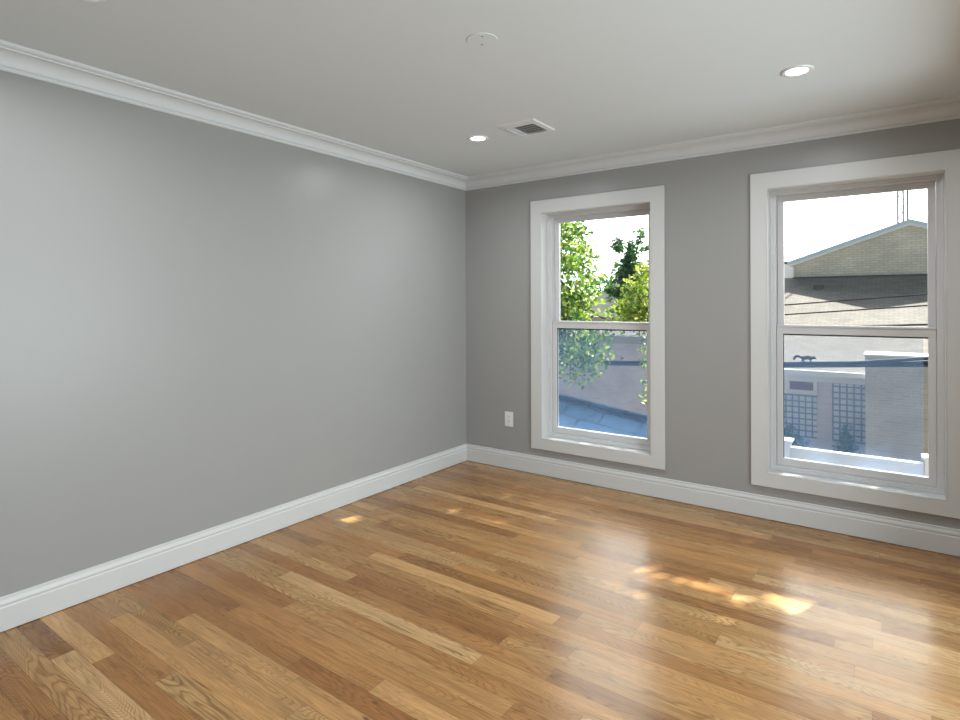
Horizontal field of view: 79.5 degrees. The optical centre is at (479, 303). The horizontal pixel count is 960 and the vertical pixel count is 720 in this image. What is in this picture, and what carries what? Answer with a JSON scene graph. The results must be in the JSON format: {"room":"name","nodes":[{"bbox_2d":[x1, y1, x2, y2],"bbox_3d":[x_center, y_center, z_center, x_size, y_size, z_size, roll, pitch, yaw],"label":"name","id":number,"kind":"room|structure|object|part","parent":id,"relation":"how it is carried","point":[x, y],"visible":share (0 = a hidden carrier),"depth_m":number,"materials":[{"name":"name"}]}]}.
{"room":"empty room","nodes":[
{"label":"empty room","id":0,"kind":"room"},
{"bbox_2d":[0,70,465,596],"bbox_3d":[-1.473,0.146,3.286,0.200,2.426,4.750,0,0,36],"label":"wall","id":1,"kind":"structure","parent":0,"point":[203,326],"depth_m":3.04,"materials":[{"name":"grey paint"}]},
{"bbox_2d":[0,444,466,632],"bbox_3d":[-1.382,1.286,3.224,0.015,0.140,4.350,0,0,36],"label":"baseboard","id":2,"kind":"structure","parent":1,"relation":"attached to","point":[24,606],"depth_m":3.04,"materials":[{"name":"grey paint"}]},
{"bbox_2d":[0,40,467,190],"bbox_3d":[-1.359,-1.019,3.202,0.088,0.096,4.350,0,0,36],"label":"trim","id":3,"kind":"structure","parent":1,"relation":"attached to","point":[20,60],"depth_m":3.02,"materials":[{"name":"white paint"}]},
{"bbox_2d":[0,460,959,719],"bbox_3d":[0.804,1.452,1.651,5.800,0.200,4.750,0,0,36],"label":"floor","id":4,"kind":"structure","parent":0,"point":[466,590],"depth_m":2.42,"materials":[{"name":"brown wood"}]},
{"bbox_2d":[0,0,959,176],"bbox_3d":[0.025,-1.171,2.206,3.900,0.200,4.750,0,0,36],"label":"ceiling","id":5,"kind":"structure","parent":0,"point":[401,78],"depth_m":2.54,"materials":[{"name":"white paint"}]},
{"bbox_2d":[82,0,105,2],"bbox_3d":[-1.351,-1.064,1.970,0.136,0.006,0.136,0,0,36],"label":"recessed light","id":6,"kind":"object","parent":5,"relation":"in","point":[93,1],"visible":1,"depth_m":2.02,"materials":[{"name":"white plastic"}]},
{"bbox_2d":[468,135,488,141],"bbox_3d":[-0.013,-1.068,3.736,0.136,0.006,0.136,0,0,36],"label":"recessed light","id":7,"kind":"object","parent":5,"relation":"in","point":[476,138],"visible":1,"depth_m":3.73,"materials":[{"name":"white plastic"}]},
{"bbox_2d":[466,33,497,46],"bbox_3d":[0.008,-1.069,2.345,0.128,0.004,0.128,0,0,36],"label":"cover plate","id":8,"kind":"object","parent":5,"relation":"attached to","point":[476,39],"visible":1,"depth_m":2.34,"materials":[{"name":"white paint"}]},
{"bbox_2d":[498,118,554,136],"bbox_3d":[0.285,-1.068,3.519,0.252,0.009,0.262,0,0,36],"label":"ceiling vent","id":9,"kind":"object","parent":5,"relation":"in","point":[528,127],"visible":1,"depth_m":3.51,"materials":[{"name":"white metal"}]},
{"bbox_2d":[781,65,813,76],"bbox_3d":[1.466,-1.073,2.665,0.136,0.006,0.136,0,0,36],"label":"recessed light","id":10,"kind":"object","parent":5,"relation":"in","point":[798,70],"visible":1,"depth_m":2.65,"materials":[{"name":"white plastic"}]},
{"bbox_2d":[466,119,959,528],"bbox_3d":[1.357,0.138,4.053,3.500,2.426,0.200,0,0,36],"label":"wall","id":11,"kind":"structure","parent":0,"point":[707,198],"depth_m":3.90,"materials":[{"name":"grey paint"}]},
{"bbox_2d":[505,411,512,426],"bbox_3d":[0.237,0.949,4.732,0.079,0.121,0.009,0,0,36],"label":"wall outlet","id":12,"kind":"object","parent":11,"relation":"attached to","point":[508,415],"visible":1,"depth_m":4.73,"materials":[{"name":"white plastic"}]},
{"bbox_2d":[507,415,510,422],"bbox_3d":[0.235,0.949,4.730,0.035,0.067,0.003,0,0,36],"label":"receptacle","id":13,"kind":"object","parent":12,"relation":"attached to","point":[508,416],"depth_m":4.73,"materials":[{"name":"grey plastic"}]},
{"bbox_2d":[530,185,664,469],"bbox_3d":[0.899,0.167,4.371,1.064,1.962,0.218,0,0,36],"label":"window","id":14,"kind":"structure","parent":11,"relation":"in","point":[547,215],"depth_m":4.39,"materials":[{"name":"white paint"}]},
{"bbox_3d":[0.928,0.174,4.411,0.880,1.778,0.120,0,0,36],"label":"frame","id":15,"kind":"part","parent":14,"relation":"part of","materials":[{"name":"grey plastic"}]},
{"bbox_3d":[0.905,0.145,4.379,0.803,0.012,0.006,0,0,36],"label":"lift rail","id":16,"kind":"part","parent":14,"relation":"part of","materials":[{"name":"grey plastic"}]},
{"bbox_3d":[0.919,0.584,4.396,0.803,0.890,0.036,0,0,36],"label":"sash","id":17,"kind":"part","parent":14,"relation":"part of","materials":[{"name":"clear glass"}]},
{"bbox_3d":[0.940,-0.245,4.429,0.803,0.879,0.032,0,0,36],"label":"sash","id":18,"kind":"part","parent":14,"relation":"part of","materials":[{"name":"clear glass"}]},
{"bbox_2d":[466,96,959,190],"bbox_3d":[1.270,-1.027,3.936,3.500,0.096,0.088,0,0,36],"label":"trim","id":19,"kind":"structure","parent":11,"relation":"attached to","point":[945,109],"depth_m":3.66,"materials":[{"name":"white paint"}]},
{"bbox_2d":[467,444,959,556],"bbox_3d":[1.298,1.278,3.966,3.500,0.140,0.015,0,0,36],"label":"baseboard","id":20,"kind":"structure","parent":11,"relation":"attached to","point":[945,540],"depth_m":3.69,"materials":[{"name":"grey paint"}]},
{"bbox_2d":[750,149,959,518],"bbox_3d":[2.206,0.163,3.431,1.060,1.962,0.218,0,0,36],"label":"window","id":21,"kind":"structure","parent":11,"relation":"in","point":[937,493],"depth_m":3.37,"materials":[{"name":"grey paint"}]},
{"bbox_3d":[2.247,-0.249,3.489,0.799,0.879,0.032,0,0,36],"label":"sash","id":22,"kind":"part","parent":21,"relation":"part of","materials":[{"name":"clear glass"}]},
{"bbox_3d":[2.212,0.141,3.439,0.799,0.012,0.006,0,0,36],"label":"lift rail","id":23,"kind":"part","parent":21,"relation":"part of","materials":[{"name":"grey plastic"}]},
{"bbox_3d":[2.226,0.580,3.456,0.799,0.890,0.036,0,0,36],"label":"sash","id":24,"kind":"part","parent":21,"relation":"part of","materials":[{"name":"clear glass"}]},
{"label":"outside","id":25,"kind":"structure","parent":0,"visible":0},
{"bbox_2d":[785,294,927,305],"bbox_3d":[11.574,-0.479,9.268,16.802,1.429,0.032,0,0,36],"label":"overhead wire","id":26,"kind":"object","parent":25,"point":[915,294],"visible":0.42,"depth_m":11.94,"materials":[{"name":"black"}]},
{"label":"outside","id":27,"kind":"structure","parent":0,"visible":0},
{"bbox_2d":[785,305,927,314],"bbox_3d":[11.574,-0.254,9.268,16.802,1.396,0.032,0,0,36],"label":"overhead wire","id":28,"kind":"object","parent":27,"point":[915,305],"visible":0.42,"depth_m":11.95,"materials":[{"name":"black"}]},
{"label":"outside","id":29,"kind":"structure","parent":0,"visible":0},
{"bbox_2d":[860,324,927,325],"bbox_3d":[11.576,0.231,9.268,16.802,0.870,0.044,0,0,36],"label":"overhead wire","id":30,"kind":"object","parent":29,"point":[889,324],"visible":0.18,"depth_m":11.52,"materials":[{"name":"black"}]},
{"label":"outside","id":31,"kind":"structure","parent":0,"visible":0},
{"bbox_2d":[559,357,927,367],"bbox_3d":[5.377,0.927,12.632,24.005,2.063,0.102,0,0,36],"label":"cable","id":32,"kind":"object","parent":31,"point":[899,362],"visible":0.23,"depth_m":11.28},
{"bbox_2d":[793,355,816,361],"bbox_3d":[6.604,1.119,11.738,0.422,0.133,0.093,0,0,36],"label":"squirrel","id":33,"kind":"object","parent":32,"relation":"attached to","point":[803,358],"visible":1,"depth_m":11.70,"materials":[{"name":"grey fur"}]},
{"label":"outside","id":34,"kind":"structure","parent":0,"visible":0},
{"bbox_3d":[26.229,4.672,41.606,120.000,0.200,89.800,0,0,36],"label":"ground","id":35,"kind":"structure","parent":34,"visible":0},
{"bbox_2d":[559,221,623,389],"bbox_3d":[1.093,1.550,8.314,1.982,6.222,1.825,0,0,36],"label":"leafy tree","id":36,"kind":"object","parent":35,"relation":"on","point":[580,352],"visible":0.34,"depth_m":7.88,"materials":[{"name":"green plant"}]},
{"bbox_2d":[559,394,646,437],"bbox_3d":[0.286,2.726,6.791,4.559,3.856,1.685,0,0,36],"label":"porch roof","id":37,"kind":"structure","parent":35,"relation":"on","point":[576,413],"depth_m":6.72,"materials":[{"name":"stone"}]},
{"bbox_2d":[559,329,646,414],"bbox_3d":[3.889,2.735,17.451,4.750,3.815,4.300,0,0,36],"label":"brick house","id":38,"kind":"structure","parent":35,"relation":"on","point":[619,387],"depth_m":15.22,"materials":[{"name":"grey brick"}]},
{"bbox_2d":[575,267,642,293],"bbox_3d":[7.288,1.308,29.135,4.960,6.655,3.127,0,0,36],"label":"tree","id":39,"kind":"object","parent":35,"relation":"on","point":[610,280],"visible":0.05,"depth_m":29.47,"materials":[{"name":"green plant"}]},
{"bbox_2d":[570,271,648,321],"bbox_3d":[5.507,1.612,23.429,6.400,6.050,4.900,0,0,36],"label":"house","id":40,"kind":"structure","parent":35,"relation":"on","point":[601,307],"depth_m":21.71,"materials":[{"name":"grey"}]},
{"bbox_2d":[601,254,648,406],"bbox_3d":[2.559,1.952,8.743,1.283,5.403,1.033,0,0,36],"label":"tree","id":41,"kind":"object","parent":35,"relation":"on","point":[634,312],"visible":0.38,"depth_m":8.70,"materials":[{"name":"green plant"}]},
{"bbox_2d":[602,227,648,304],"bbox_3d":[5.076,1.020,19.753,1.807,7.244,0.911,0,0,36],"label":"slender tree","id":42,"kind":"object","parent":35,"relation":"on","point":[629,261],"visible":0.67,"depth_m":19.68,"materials":[{"name":"green plant"}]},
{"bbox_2d":[784,262,792,277],"bbox_3d":[13.624,1.401,27.137,3.050,6.420,4.200,0,0,36],"label":"roofed building","id":43,"kind":"structure","parent":35,"relation":"on","point":[788,271],"depth_m":24.89,"materials":[{"name":"paint"}]},
{"bbox_2d":[784,421,811,447],"bbox_3d":[7.959,3.804,14.540,0.742,1.660,0.738,0,0,36],"label":"shrub","id":44,"kind":"object","parent":35,"relation":"on","point":[789,427],"visible":0.39,"depth_m":14.54,"materials":[{"name":"green plant"}]},
{"bbox_2d":[831,423,861,453],"bbox_3d":[8.827,3.757,13.894,0.596,1.748,0.654,0,0,3],"label":"shrub","id":45,"kind":"object","parent":35,"relation":"on","point":[847,446],"visible":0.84,"depth_m":13.85,"materials":[{"name":"green plant"}]},
{"bbox_2d":[784,274,927,454],"bbox_3d":[11.679,1.846,15.911,8.000,5.543,6.500,0,0,36],"label":"brick building","id":46,"kind":"structure","parent":35,"relation":"on","point":[817,401],"depth_m":15.27,"materials":[{"name":"beige brick"}]},
{"bbox_3d":[8.207,2.164,14.978,0.950,0.350,0.070,0,0,36],"label":"transom frame","id":47,"kind":"part","parent":46,"relation":"part of","materials":[{"name":"beige paint"}]},
{"bbox_3d":[8.316,2.126,14.921,0.535,0.215,0.025,0,0,36],"label":"transom panel","id":48,"kind":"part","parent":46,"relation":"part of","materials":[{"name":"grey"}]},
{"bbox_2d":[813,284,823,288],"bbox_3d":[11.185,-0.546,19.063,0.270,0.170,0.250,0,0,36],"label":"roof vent","id":49,"kind":"object","parent":46,"relation":"attached to","point":[816,286],"depth_m":18.97,"materials":[{"name":"metal"}]},
{"bbox_2d":[787,219,927,276],"bbox_3d":[15.502,0.959,20.889,6.900,7.294,6.450,0,0,36],"label":"brick building","id":50,"kind":"structure","parent":35,"relation":"on","point":[901,247],"depth_m":18.93,"materials":[{"name":"beige brick"}]},
{"bbox_2d":[863,351,927,461],"bbox_3d":[10.060,2.873,12.397,2.990,3.500,0.980,0,0,36],"label":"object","id":51,"kind":"object","parent":35,"relation":"on","point":[896,398],"visible":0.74,"depth_m":12.57,"materials":[{"name":"white paint"}]},
{"bbox_2d":[897,191,908,222],"bbox_3d":[17.804,-3.052,24.292,0.406,15.308,0.352,0,0,36],"label":"antenna mast","id":52,"kind":"object","parent":35,"relation":"on","point":[898,195],"visible":0.12,"depth_m":24.26,"materials":[{"name":"metal"}]},
{"bbox_3d":[17.587,-3.051,24.276,0.067,15.300,0.067,0,0,13],"label":"leg","id":53,"kind":"part","parent":52,"relation":"part of","materials":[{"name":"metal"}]},
{"bbox_3d":[17.897,-3.052,24.398,0.067,15.300,0.067,0,0,13],"label":"leg","id":54,"kind":"part","parent":52,"relation":"part of","materials":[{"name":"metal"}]},
{"bbox_3d":[17.858,-3.052,24.081,0.067,15.300,0.067,0,0,-32],"label":"leg","id":55,"kind":"part","parent":52,"relation":"part of","materials":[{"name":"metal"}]},
{"bbox_3d":[3.452,3.569,3.995,3.450,2.150,2.140,0,0,36],"label":"extension","id":56,"kind":"object","parent":35,"relation":"on","visible":0},
{"bbox_2d":[784,437,927,475],"bbox_3d":[3.369,1.893,5.197,1.294,1.202,0.164,0,0,36],"label":"fence","id":57,"kind":"object","parent":56,"relation":"on","point":[820,455],"visible":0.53,"depth_m":5.16,"materials":[{"name":"grey plastic"}]},
{"bbox_3d":[2.910,1.906,5.527,0.120,1.180,0.120,0,0,36],"label":"fence post","id":58,"kind":"part","parent":57,"relation":"part of","materials":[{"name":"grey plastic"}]},
{"bbox_3d":[3.366,1.379,5.204,1.010,0.040,0.080,0,0,36],"label":"rail","id":59,"kind":"part","parent":57,"relation":"part of","materials":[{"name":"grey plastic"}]},
{"bbox_3d":[3.368,1.944,5.204,1.050,1.100,0.030,0,0,36],"label":"fence panel","id":60,"kind":"part","parent":57,"relation":"part of","materials":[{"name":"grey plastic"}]},
{"bbox_3d":[3.827,1.903,4.867,0.120,1.180,0.120,0,0,36],"label":"fence post","id":61,"kind":"part","parent":57,"relation":"part of","materials":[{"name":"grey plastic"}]}
]}

